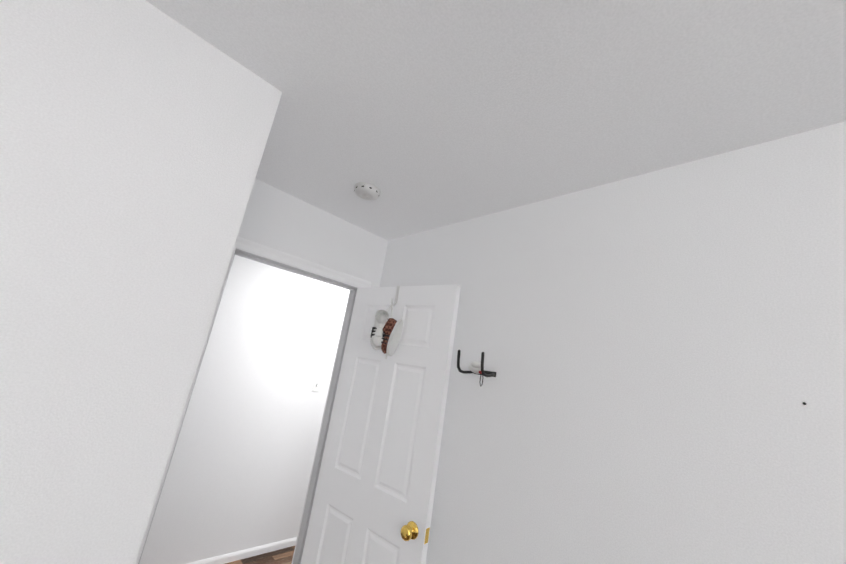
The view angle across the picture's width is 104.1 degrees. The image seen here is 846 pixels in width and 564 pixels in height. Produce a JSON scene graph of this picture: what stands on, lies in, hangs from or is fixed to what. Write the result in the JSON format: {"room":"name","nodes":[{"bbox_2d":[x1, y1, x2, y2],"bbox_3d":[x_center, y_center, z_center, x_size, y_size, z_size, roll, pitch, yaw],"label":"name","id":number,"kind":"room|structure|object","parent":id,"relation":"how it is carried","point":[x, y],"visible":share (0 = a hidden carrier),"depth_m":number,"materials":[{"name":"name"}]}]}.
{"room":"bedroom","nodes":[
{"label":"bedroom","id":0,"kind":"room"},
{"bbox_2d":[0,0,281,563],"bbox_3d":[-1.441,0.227,0.191,2.090,2.440,0.120,22,-19,-41],"label":"wall","id":1,"kind":"structure","parent":0,"point":[134,134],"depth_m":0.79,"materials":[{"name":"paint"}]},
{"bbox_2d":[139,255,349,563],"bbox_3d":[-1.335,0.909,2.776,4.120,2.440,0.120,22,-19,-41],"label":"wall","id":2,"kind":"structure","parent":0,"point":[238,473],"depth_m":2.63,"materials":[{"name":"paint"}]},
{"bbox_2d":[187,537,296,563],"bbox_3d":[-1.425,2.063,2.473,4.000,0.056,0.013,22,-19,-41],"label":"baseboard","id":3,"kind":"structure","parent":2,"relation":"attached to","point":[247,553],"depth_m":2.53,"materials":[{"name":"white paint"}]},
{"bbox_2d":[312,378,320,391],"bbox_3d":[-0.974,0.948,3.029,0.070,0.115,0.017,22,-19,-41],"label":"switch plate","id":4,"kind":"object","parent":2,"relation":"attached to","point":[316,385],"visible":1,"depth_m":3.03,"materials":[{"name":"white plastic"}]},
{"bbox_2d":[225,546,294,563],"bbox_3d":[0.018,1.773,0.157,5.190,0.100,5.610,22,-19,-41],"label":"floor","id":5,"kind":"structure","parent":0,"point":[283,556],"depth_m":2.57,"materials":[{"name":"brown wood"}]},
{"bbox_2d":[237,178,387,287],"bbox_3d":[-0.811,0.741,1.804,1.200,2.440,0.120,22,-19,-41],"label":"wall","id":6,"kind":"structure","parent":0,"point":[276,218],"depth_m":1.97,"materials":[{"name":"paint"}]},
{"bbox_2d":[135,236,370,563],"bbox_3d":[-0.872,0.889,1.728,0.896,2.102,0.154,22,-19,-41],"label":"trim","id":7,"kind":"structure","parent":6,"relation":"attached to","point":[255,251],"depth_m":1.90,"materials":[{"name":"white paint"}]},
{"bbox_2d":[301,284,460,563],"bbox_3d":[-0.271,0.996,1.669,0.775,2.017,0.152,-3,-18,38],"label":"door","id":8,"kind":"structure","parent":7,"relation":"attached to","point":[374,494],"depth_m":1.68,"materials":[{"name":"white paint"}]},
{"bbox_2d":[370,286,402,358],"bbox_3d":[-0.182,0.204,1.794,0.180,0.416,0.202,-3,-18,38],"label":"hat","id":9,"kind":"object","parent":8,"relation":"hanging from","point":[386,332],"visible":0.98,"depth_m":1.73,"materials":[{"name":"white fabric"}]},
{"bbox_2d":[146,0,845,240],"bbox_3d":[0.399,-0.659,0.784,5.190,0.100,5.610,22,-19,-41],"label":"ceiling","id":10,"kind":"structure","parent":0,"point":[423,115],"depth_m":0.97,"materials":[{"name":"paint"}]},
{"bbox_2d":[354,182,380,199],"bbox_3d":[-0.289,-0.459,1.697,0.136,0.036,0.136,22,-19,-41],"label":"smoke detector","id":11,"kind":"object","parent":10,"relation":"attached to","point":[365,191],"visible":1,"depth_m":1.66,"materials":[{"name":"white plastic"}]},
{"bbox_2d":[380,121,845,563],"bbox_3d":[1.111,0.728,0.586,0.120,2.440,4.300,22,-19,-41],"label":"wall","id":12,"kind":"structure","parent":0,"point":[664,350],"depth_m":1.07,"materials":[{"name":"paint"}]},
{"bbox_2d":[457,350,495,385],"bbox_3d":[0.240,0.386,1.468,0.130,0.143,0.144,22,-19,-41],"label":"hook","id":13,"kind":"object","parent":12,"relation":"attached to","point":[475,367],"visible":1,"depth_m":1.45,"materials":[{"name":"black metal"}]}
]}

